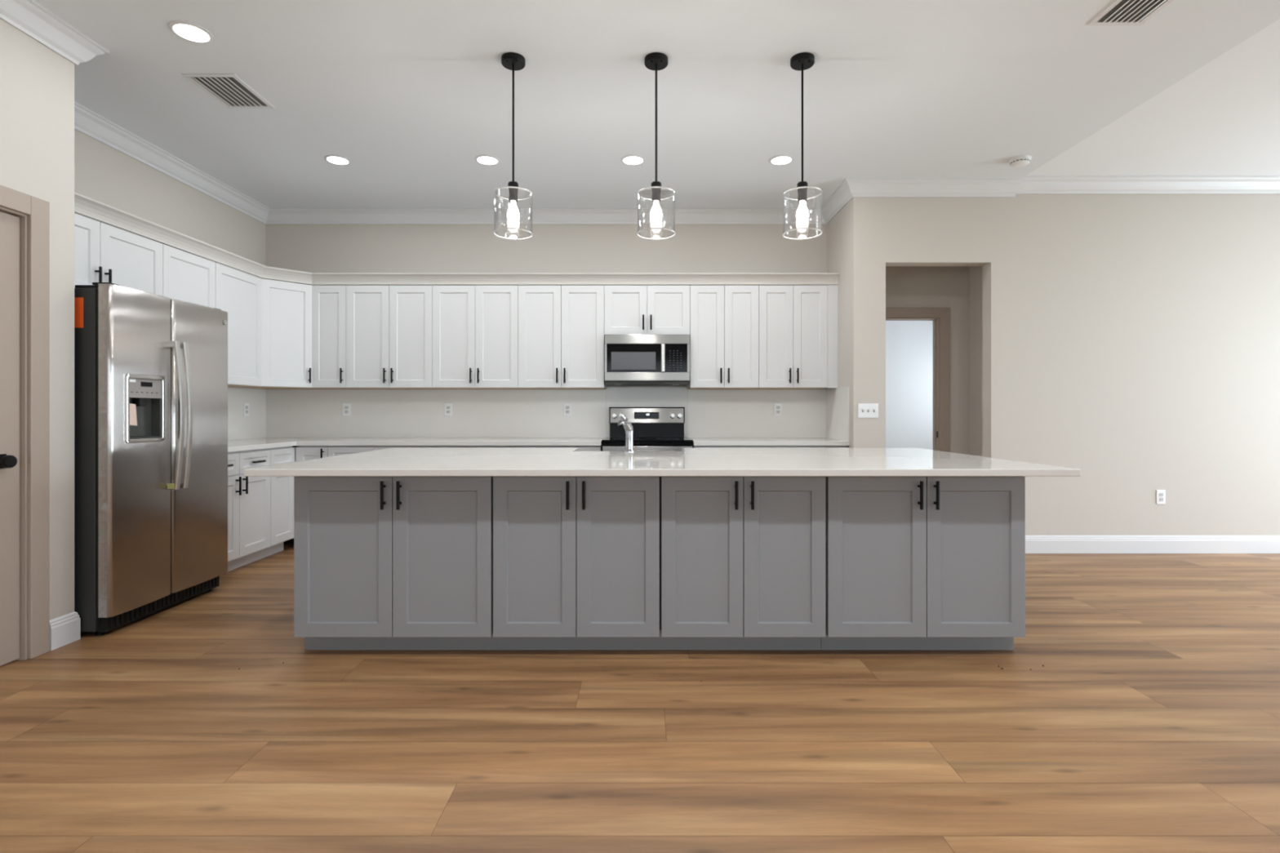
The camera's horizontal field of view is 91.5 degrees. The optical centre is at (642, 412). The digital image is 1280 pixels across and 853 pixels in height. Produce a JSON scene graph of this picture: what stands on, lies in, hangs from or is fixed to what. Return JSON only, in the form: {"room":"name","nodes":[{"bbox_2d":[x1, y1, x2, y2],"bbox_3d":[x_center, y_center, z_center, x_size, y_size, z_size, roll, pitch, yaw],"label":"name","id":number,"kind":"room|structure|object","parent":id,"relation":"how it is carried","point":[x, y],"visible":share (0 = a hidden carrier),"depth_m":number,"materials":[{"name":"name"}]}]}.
{"room":"kitchen","nodes":[
{"label":"kitchen","id":0,"kind":"room"},
{"bbox_2d":[0,18,74,620],"bbox_3d":[-3.215,-0.414,-0.665,0.660,3.145,7.670,0,0,0],"label":"wall","id":1,"kind":"structure","parent":0,"point":[37,82],"depth_m":3.06,"materials":[{"name":"beige paint"}]},
{"bbox_2d":[0,211,19,665],"bbox_3d":[-2.893,0.120,2.527,0.099,2.056,0.771,0,0,0],"label":"door","id":2,"kind":"structure","parent":1,"relation":"in","point":[9,224],"depth_m":2.86,"materials":[{"name":"beige paint"}]},
{"bbox_2d":[0,206,27,659],"bbox_3d":[-2.945,0.113,2.527,0.120,2.090,0.815,0,0,0],"label":"trim","id":3,"kind":"structure","parent":1,"relation":"attached to","point":[23,217],"depth_m":2.92,"materials":[{"name":"beige paint"}]},
{"bbox_2d":[0,184,49,658],"bbox_3d":[-2.876,0.071,2.527,0.018,2.174,0.983,0,0,0],"label":"trim","id":4,"kind":"structure","parent":1,"relation":"attached to","point":[37,210],"depth_m":2.96,"materials":[{"name":"beige paint"}]},
{"bbox_2d":[49,611,80,650],"bbox_3d":[-2.927,1.085,3.107,0.116,0.145,0.157,0,0,0],"label":"baseboard","id":5,"kind":"structure","parent":1,"relation":"attached to","point":[65,629],"depth_m":3.10,"materials":[{"name":"white paint"}]},
{"bbox_2d":[0,0,1022,223],"bbox_3d":[-0.242,-1.827,0.685,6.605,0.120,10.370,0,0,0],"label":"trim","id":6,"kind":"structure","parent":1,"relation":"attached to","point":[29,17],"depth_m":5.23,"materials":[{"name":"white paint"}]},
{"bbox_2d":[74,128,265,388],"bbox_3d":[-3.605,-0.414,4.460,0.120,3.145,2.820,0,0,0],"label":"wall","id":7,"kind":"structure","parent":0,"point":[103,173],"depth_m":4.58,"materials":[{"name":"beige paint"}]},
{"bbox_2d":[74,213,162,296],"bbox_3d":[-3.356,-0.902,3.688,0.379,0.451,0.965,0,0,0],"label":"upper cabinet","id":8,"kind":"object","parent":7,"relation":"attached to","point":[104,252],"visible":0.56,"depth_m":3.79,"materials":[{"name":"white paint"}]},
{"bbox_2d":[162,244,215,308],"bbox_3d":[-3.356,-0.671,4.428,0.379,0.914,0.511,0,0,0],"label":"upper cabinet","id":9,"kind":"object","parent":7,"relation":"attached to","point":[187,277],"visible":0.1,"depth_m":4.41,"materials":[{"name":"white paint"}]},
{"bbox_2d":[215,262,262,386],"bbox_3d":[-3.356,-0.671,4.973,0.379,0.914,0.574,0,0,0],"label":"upper cabinet","id":10,"kind":"object","parent":7,"relation":"attached to","point":[238,293],"visible":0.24,"depth_m":5.01,"materials":[{"name":"white paint"}]},
{"bbox_2d":[265,223,933,462],"bbox_3d":[0.527,-0.414,7.145,8.385,3.145,2.550,0,0,0],"label":"wall","id":11,"kind":"structure","parent":0,"point":[304,247],"depth_m":5.87,"materials":[{"name":"beige paint"}]},
{"bbox_2d":[231,278,324,389],"bbox_3d":[-3.230,-0.671,5.559,0.628,0.914,0.621,0,0,0],"label":"upper cabinet","id":12,"kind":"object","parent":11,"relation":"attached to","point":[286,307],"visible":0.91,"depth_m":5.39,"materials":[{"name":"white paint"}]},
{"bbox_2d":[74,191,839,285],"bbox_3d":[-0.747,-1.175,4.362,4.960,0.094,2.380,0,0,0],"label":"crown molding","id":13,"kind":"structure","parent":12,"relation":"attached to","point":[84,206],"depth_m":5.49,"materials":[{"name":"white paint"}]},
{"bbox_2d":[311,284,358,389],"bbox_3d":[-2.780,-0.671,5.681,0.310,0.914,0.379,0,0,0],"label":"upper cabinet","id":14,"kind":"object","parent":11,"relation":"attached to","point":[328,301],"visible":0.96,"depth_m":5.53,"materials":[{"name":"white paint"}]},
{"bbox_2d":[346,284,440,389],"bbox_3d":[-2.244,-0.671,5.681,0.761,0.914,0.379,0,0,0],"label":"upper cabinet","id":15,"kind":"object","parent":11,"relation":"attached to","point":[389,327],"visible":0.98,"depth_m":5.54,"materials":[{"name":"white paint"}]},
{"bbox_2d":[432,284,523,389],"bbox_3d":[-1.482,-0.671,5.681,0.761,0.914,0.379,0,0,0],"label":"upper cabinet","id":16,"kind":"object","parent":11,"relation":"attached to","point":[475,327],"visible":0.99,"depth_m":5.54,"materials":[{"name":"white paint"}]},
{"bbox_2d":[227,386,848,440],"bbox_3d":[-0.905,0.003,5.000,5.278,0.480,1.739,0,0,0],"label":"backsplash","id":17,"kind":"structure","parent":11,"relation":"attached to","point":[273,413],"depth_m":5.86,"materials":[{"name":"stone"}]},
{"bbox_2d":[243,403,248,416],"bbox_3d":[-3.527,-0.022,5.560,0.009,0.116,0.072,0,0,0],"label":"wall outlet","id":18,"kind":"object","parent":17,"relation":"attached to","point":[246,406],"visible":1,"depth_m":5.55,"materials":[{"name":"white plastic"}]},
{"bbox_2d":[342,403,350,415],"bbox_3d":[-2.775,-0.022,5.852,0.072,0.116,0.009,0,0,0],"label":"wall outlet","id":19,"kind":"object","parent":17,"relation":"attached to","point":[346,406],"visible":1,"depth_m":5.85,"materials":[{"name":"white plastic"}]},
{"bbox_2d":[444,403,452,415],"bbox_3d":[-1.821,-0.022,5.852,0.072,0.116,0.009,0,0,0],"label":"wall outlet","id":20,"kind":"object","parent":17,"relation":"attached to","point":[447,406],"visible":1,"depth_m":5.85,"materials":[{"name":"white plastic"}]},
{"bbox_2d":[564,403,571,415],"bbox_3d":[-0.702,-0.022,5.852,0.072,0.116,0.009,0,0,0],"label":"wall outlet","id":21,"kind":"object","parent":17,"relation":"attached to","point":[567,406],"visible":1,"depth_m":5.85,"materials":[{"name":"white plastic"}]},
{"bbox_2d":[773,403,782,415],"bbox_3d":[1.273,-0.022,5.852,0.072,0.116,0.009,0,0,0],"label":"wall outlet","id":22,"kind":"object","parent":17,"relation":"attached to","point":[777,406],"visible":1,"depth_m":5.85,"materials":[{"name":"white plastic"}]},
{"bbox_2d":[518,284,606,389],"bbox_3d":[-0.720,-0.671,5.681,0.761,0.914,0.379,0,0,0],"label":"upper cabinet","id":23,"kind":"object","parent":11,"relation":"attached to","point":[561,328],"visible":0.99,"depth_m":5.54,"materials":[{"name":"white paint"}]},
{"bbox_2d":[604,284,689,334],"bbox_3d":[0.042,-0.906,5.681,0.761,0.444,0.379,0,0,0],"label":"upper cabinet","id":24,"kind":"object","parent":11,"relation":"attached to","point":[628,309],"visible":0.97,"depth_m":5.53,"materials":[{"name":"white paint"}]},
{"bbox_2d":[604,334,689,386],"bbox_3d":[0.042,-0.464,5.657,0.756,0.439,0.415,0,0,0],"label":"microwave","id":25,"kind":"object","parent":24,"relation":"attached to","point":[629,360],"visible":1,"depth_m":5.47,"materials":[{"name":"silver metal"}]},
{"bbox_2d":[687,284,759,389],"bbox_3d":[0.728,-0.671,5.681,0.609,0.914,0.379,0,0,0],"label":"upper cabinet","id":26,"kind":"object","parent":11,"relation":"attached to","point":[724,320],"visible":1,"depth_m":5.53,"materials":[{"name":"white paint"}]},
{"bbox_2d":[754,284,838,389],"bbox_3d":[1.384,-0.671,5.681,0.700,0.914,0.379,0,0,0],"label":"upper cabinet","id":27,"kind":"object","parent":11,"relation":"attached to","point":[798,324],"visible":0.98,"depth_m":5.53,"materials":[{"name":"white paint"}]},
{"bbox_2d":[0,537,1279,852],"bbox_3d":[1.950,1.208,1.827,12.300,0.100,12.985,0,0,0],"label":"floor","id":28,"kind":"structure","parent":0,"point":[1149,722],"depth_m":2.23,"materials":[{"name":"brown wood"}]},
{"bbox_2d":[74,282,227,635],"bbox_3d":[-3.078,0.244,3.650,0.886,1.828,0.915,0,0,0],"label":"refrigerator","id":29,"kind":"object","parent":28,"relation":"on","point":[151,370],"visible":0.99,"depth_m":3.40,"materials":[{"name":"silver metal"}]},
{"bbox_2d":[227,448,270,571],"bbox_3d":[-3.208,0.720,4.515,0.659,0.876,0.762,0,0,0],"label":"base cabinet","id":30,"kind":"object","parent":28,"relation":"on","point":[248,497],"visible":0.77,"depth_m":4.62,"materials":[{"name":"white paint"}]},
{"bbox_2d":[227,438,604,452],"bbox_3d":[-1.944,0.263,5.000,3.199,0.037,1.737,0,0,0],"label":"countertop","id":31,"kind":"structure","parent":30,"relation":"on","point":[257,443],"depth_m":5.22,"materials":[{"name":"white stone"}]},
{"bbox_2d":[258,446,294,559],"bbox_3d":[-3.226,0.720,5.067,0.622,0.876,0.340,0,0,0],"label":"base cabinet","id":32,"kind":"object","parent":28,"relation":"on","point":[282,488],"visible":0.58,"depth_m":5.05,"materials":[{"name":"white paint"}]},
{"bbox_2d":[295,445,328,462],"bbox_3d":[-2.779,0.720,5.532,0.272,0.876,0.659,0,0,0],"label":"base cabinet","id":33,"kind":"object","parent":28,"relation":"on","point":[302,452],"visible":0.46,"depth_m":5.24,"materials":[{"name":"white paint"}]},
{"bbox_2d":[328,445,419,457],"bbox_3d":[-2.260,0.720,5.532,0.764,0.876,0.659,0,0,0],"label":"base cabinet","id":34,"kind":"object","parent":28,"relation":"on","point":[333,451],"visible":0.02,"depth_m":5.24,"materials":[{"name":"white paint"}]},
{"bbox_2d":[293,476,497,649],"bbox_3d":[-1.177,0.724,3.279,0.937,0.868,0.759,0,0,0],"label":"base cabinet","id":35,"kind":"object","parent":28,"relation":"on","point":[380,562],"visible":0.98,"depth_m":2.95,"materials":[{"name":"grey paint"}]},
{"bbox_2d":[243,448,1080,476],"bbox_3d":[0.088,0.273,3.635,3.762,0.033,1.670,0,0,0],"label":"countertop","id":36,"kind":"structure","parent":35,"relation":"on","point":[389,462],"depth_m":3.12,"materials":[{"name":"white stone"}]},
{"bbox_2d":[617,415,634,452],"bbox_3d":[-0.131,0.138,4.122,0.091,0.236,0.242,0,0,-23],"label":"kitchen faucet","id":37,"kind":"object","parent":36,"relation":"on","point":[622,420],"visible":1,"depth_m":4.03,"materials":[{"name":"silver metal"}]},
{"bbox_2d":[418,445,511,448],"bbox_3d":[-1.495,0.720,5.532,0.764,0.876,0.659,0,0,0],"label":"base cabinet","id":38,"kind":"object","parent":28,"relation":"on","point":[420,446],"visible":0.02,"depth_m":5.26,"materials":[{"name":"white paint"}]},
{"bbox_2d":[510,444,602,451],"bbox_3d":[-0.730,0.720,5.532,0.764,0.876,0.659,0,0,0],"label":"base cabinet","id":39,"kind":"object","parent":28,"relation":"on","point":[581,448],"visible":0.02,"depth_m":5.26,"materials":[{"name":"white paint"}]},
{"bbox_2d":[493,476,659,649],"bbox_3d":[-0.311,0.724,3.279,0.793,0.868,0.759,0,0,0],"label":"base cabinet","id":40,"kind":"object","parent":28,"relation":"on","point":[576,559],"visible":0.97,"depth_m":2.95,"materials":[{"name":"grey paint"}]},
{"bbox_2d":[601,407,693,451],"bbox_3d":[0.042,0.555,5.481,0.760,1.205,0.727,0,0,0],"label":"electric range","id":41,"kind":"object","parent":28,"relation":"on","point":[645,421],"visible":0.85,"depth_m":5.79,"materials":[{"name":"silver metal"}]},
{"bbox_2d":[601,437,693,443],"bbox_3d":[0.042,0.245,5.490,0.760,0.027,0.600,0,0,0],"label":"cooktop","id":42,"kind":"object","parent":41,"relation":"in","point":[606,440],"depth_m":5.19,"materials":[{"name":"black glass"}]},
{"bbox_2d":[692,444,770,448],"bbox_3d":[0.755,0.720,5.532,0.649,0.876,0.659,0,0,0],"label":"base cabinet","id":43,"kind":"object","parent":28,"relation":"on","point":[693,446],"visible":0.02,"depth_m":5.26,"materials":[{"name":"white paint"}]},
{"bbox_2d":[690,438,849,445],"bbox_3d":[1.081,0.263,5.545,1.306,0.037,0.649,0,0,0],"label":"countertop","id":44,"kind":"structure","parent":43,"relation":"on","point":[696,442],"depth_m":5.22,"materials":[{"name":"white stone"}]},
{"bbox_2d":[659,476,826,649],"bbox_3d":[0.476,0.724,3.279,0.783,0.868,0.759,0,0,0],"label":"base cabinet","id":45,"kind":"object","parent":28,"relation":"on","point":[743,559],"visible":0.96,"depth_m":2.95,"materials":[{"name":"grey paint"}]},
{"bbox_2d":[770,445,848,448],"bbox_3d":[1.407,0.720,5.532,0.652,0.876,0.659,0,0,0],"label":"base cabinet","id":46,"kind":"object","parent":28,"relation":"on","point":[771,446],"visible":0.02,"depth_m":5.26,"materials":[{"name":"white paint"}]},
{"bbox_2d":[820,476,1025,649],"bbox_3d":[1.339,0.724,3.279,0.937,0.868,0.759,0,0,0],"label":"base cabinet","id":47,"kind":"object","parent":28,"relation":"on","point":[913,562],"visible":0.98,"depth_m":2.95,"materials":[{"name":"grey paint"}]},
{"bbox_2d":[33,0,1279,208],"bbox_3d":[2.243,-1.962,0.670,11.815,0.150,10.640,0,0,0],"label":"ceiling","id":48,"kind":"structure","parent":0,"point":[410,92],"depth_m":3.71,"materials":[{"name":"white paint"}]},
{"bbox_2d":[168,20,213,44],"bbox_3d":[-2.240,-1.883,3.100,0.184,0.008,0.184,0,0,0],"label":"recessed light","id":49,"kind":"object","parent":48,"relation":"in","point":[188,31],"visible":1,"depth_m":3.09,"materials":[{"name":"white paint"}]},
{"bbox_2d":[173,24,209,42],"bbox_3d":[-2.240,-1.883,3.100,0.148,0.006,0.148,0,0,0],"label":"diffuser","id":50,"kind":"object","parent":49,"relation":"attached to","point":[191,33],"depth_m":3.10,"materials":[{"name":"white plastic"}]},
{"bbox_2d":[182,74,275,108],"bbox_3d":[-2.422,-1.881,3.675,0.295,0.012,0.390,0,0,0],"label":"ceiling vent","id":51,"kind":"object","parent":48,"relation":"in","point":[230,91],"visible":1,"depth_m":3.66,"materials":[{"name":"white metal"}]},
{"bbox_2d":[324,155,351,165],"bbox_3d":[-2.280,-1.883,4.670,0.184,0.008,0.184,0,0,0],"label":"recessed light","id":52,"kind":"object","parent":48,"relation":"in","point":[334,159],"visible":1,"depth_m":4.66,"materials":[{"name":"white paint"}]},
{"bbox_2d":[326,156,348,164],"bbox_3d":[-2.280,-1.883,4.670,0.148,0.006,0.148,0,0,0],"label":"diffuser","id":53,"kind":"object","parent":52,"relation":"attached to","point":[334,160],"depth_m":4.66,"materials":[{"name":"white plastic"}]},
{"bbox_2d":[474,155,499,165],"bbox_3d":[-1.160,-1.883,4.670,0.184,0.008,0.184,0,0,0],"label":"recessed light","id":54,"kind":"object","parent":48,"relation":"in","point":[489,160],"visible":1,"depth_m":4.66,"materials":[{"name":"white paint"}]},
{"bbox_2d":[477,156,497,164],"bbox_3d":[-1.160,-1.883,4.670,0.148,0.006,0.148,0,0,0],"label":"diffuser","id":55,"kind":"object","parent":54,"relation":"attached to","point":[482,160],"depth_m":4.66,"materials":[{"name":"white plastic"}]},
{"bbox_2d":[493,52,533,239],"bbox_3d":[-0.690,-1.418,3.335,0.205,0.938,0.205,0,0,0],"label":"pendant light","id":56,"kind":"object","parent":48,"relation":"hanging from","point":[513,61],"visible":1,"depth_m":3.32,"materials":[{"name":"clear glass"}]},
{"bbox_2d":[507,181,518,202],"bbox_3d":[-0.690,-1.179,3.335,0.056,0.105,0.056,0,0,0],"label":"socket","id":57,"kind":"object","parent":56,"relation":"attached to","point":[513,193],"depth_m":3.31,"materials":[{"name":"black metal"}]},
{"bbox_2d":[620,155,645,165],"bbox_3d":[-0.070,-1.883,4.670,0.184,0.008,0.184,0,0,0],"label":"recessed light","id":58,"kind":"object","parent":48,"relation":"in","point":[633,160],"visible":1,"depth_m":4.66,"materials":[{"name":"white paint"}]},
{"bbox_2d":[622,156,643,164],"bbox_3d":[-0.070,-1.883,4.670,0.148,0.006,0.148,0,0,0],"label":"diffuser","id":59,"kind":"object","parent":58,"relation":"attached to","point":[626,160],"depth_m":4.66,"materials":[{"name":"white plastic"}]},
{"bbox_2d":[636,52,675,239],"bbox_3d":[0.074,-1.418,3.335,0.205,0.938,0.205,0,0,0],"label":"pendant light","id":60,"kind":"object","parent":48,"relation":"hanging from","point":[655,61],"visible":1,"depth_m":3.31,"materials":[{"name":"clear glass"}]},
{"bbox_2d":[650,181,661,202],"bbox_3d":[0.074,-1.179,3.335,0.056,0.105,0.056,0,0,0],"label":"socket","id":61,"kind":"object","parent":60,"relation":"attached to","point":[655,193],"depth_m":3.31,"materials":[{"name":"black metal"}]},
{"bbox_2d":[768,155,794,165],"bbox_3d":[1.040,-1.883,4.670,0.184,0.008,0.184,0,0,0],"label":"recessed light","id":62,"kind":"object","parent":48,"relation":"in","point":[779,160],"visible":1,"depth_m":4.66,"materials":[{"name":"white paint"}]},
{"bbox_2d":[771,156,791,164],"bbox_3d":[1.040,-1.883,4.670,0.148,0.006,0.148,0,0,0],"label":"diffuser","id":63,"kind":"object","parent":62,"relation":"attached to","point":[775,160],"depth_m":4.66,"materials":[{"name":"white plastic"}]},
{"bbox_2d":[782,52,822,239],"bbox_3d":[0.855,-1.418,3.335,0.205,0.938,0.205,0,0,0],"label":"pendant light","id":64,"kind":"object","parent":48,"relation":"hanging from","point":[802,61],"visible":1,"depth_m":3.32,"materials":[{"name":"clear glass"}]},
{"bbox_2d":[796,181,808,202],"bbox_3d":[0.855,-1.179,3.335,0.056,0.105,0.056,0,0,0],"label":"socket","id":65,"kind":"object","parent":64,"relation":"attached to","point":[802,193],"depth_m":3.31,"materials":[{"name":"black metal"}]},
{"bbox_2d":[1008,155,1031,167],"bbox_3d":[2.820,-1.865,4.660,0.144,0.045,0.144,0,0,0],"label":"smoke detector","id":66,"kind":"object","parent":48,"relation":"attached to","point":[1020,161],"visible":1,"depth_m":4.62,"materials":[{"name":"white plastic"}]},
{"bbox_2d":[1087,0,1173,26],"bbox_3d":[2.297,-1.881,2.850,0.265,0.012,0.380,0,0,0],"label":"ceiling vent","id":67,"kind":"object","parent":48,"relation":"in","point":[1119,12],"visible":1,"depth_m":2.94,"materials":[{"name":"white metal"}]},
{"bbox_2d":[826,196,869,448],"bbox_3d":[1.800,-0.414,6.715,0.130,3.145,3.170,0,0,0],"label":"wall","id":68,"kind":"structure","parent":0,"point":[848,231],"depth_m":5.13,"materials":[{"name":"beige paint"}]},
{"bbox_2d":[885,266,982,456],"bbox_3d":[2.533,-0.217,5.631,1.335,2.750,0.737,0,0,0],"label":"wall","id":69,"kind":"structure","parent":0,"point":[957,288],"depth_m":5.88,"materials":[{"name":"beige paint"}]},
{"bbox_2d":[885,307,950,452],"bbox_3d":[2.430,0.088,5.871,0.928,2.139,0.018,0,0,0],"label":"trim","id":70,"kind":"structure","parent":69,"relation":"attached to","point":[944,313],"depth_m":5.86,"materials":[{"name":"beige paint"}]},
{"bbox_2d":[869,194,1279,535],"bbox_3d":[4.933,-0.417,5.197,6.135,3.150,0.133,0,0,0],"label":"wall","id":71,"kind":"structure","parent":0,"point":[1131,342],"depth_m":5.13,"materials":[{"name":"beige paint"}]},
{"bbox_2d":[857,403,878,417],"bbox_3d":[1.855,-0.012,5.121,0.166,0.116,0.018,0,0,0],"label":"light switch","id":72,"kind":"object","parent":71,"relation":"attached to","point":[864,410],"visible":1,"depth_m":5.12,"materials":[{"name":"white plastic"}]},
{"bbox_2d":[1016,175,1279,194],"bbox_3d":[5.530,-1.852,0.315,4.940,0.120,9.630,0,0,0],"label":"trim","id":73,"kind":"structure","parent":71,"relation":"attached to","point":[1028,184],"depth_m":5.08,"materials":[{"name":"white paint"}]},
{"bbox_2d":[1025,535,1279,553],"bbox_3d":[5.426,1.085,0.382,5.148,0.145,9.763,0,0,0],"label":"baseboard","id":74,"kind":"structure","parent":71,"relation":"attached to","point":[1033,544],"depth_m":5.11,"materials":[{"name":"white paint"}]},
{"bbox_2d":[1155,489,1165,504],"bbox_3d":[4.260,0.697,5.125,0.072,0.116,0.009,0,0,0],"label":"wall outlet","id":75,"kind":"object","parent":71,"relation":"attached to","point":[1160,494],"visible":1,"depth_m":5.12,"materials":[{"name":"white plastic"}]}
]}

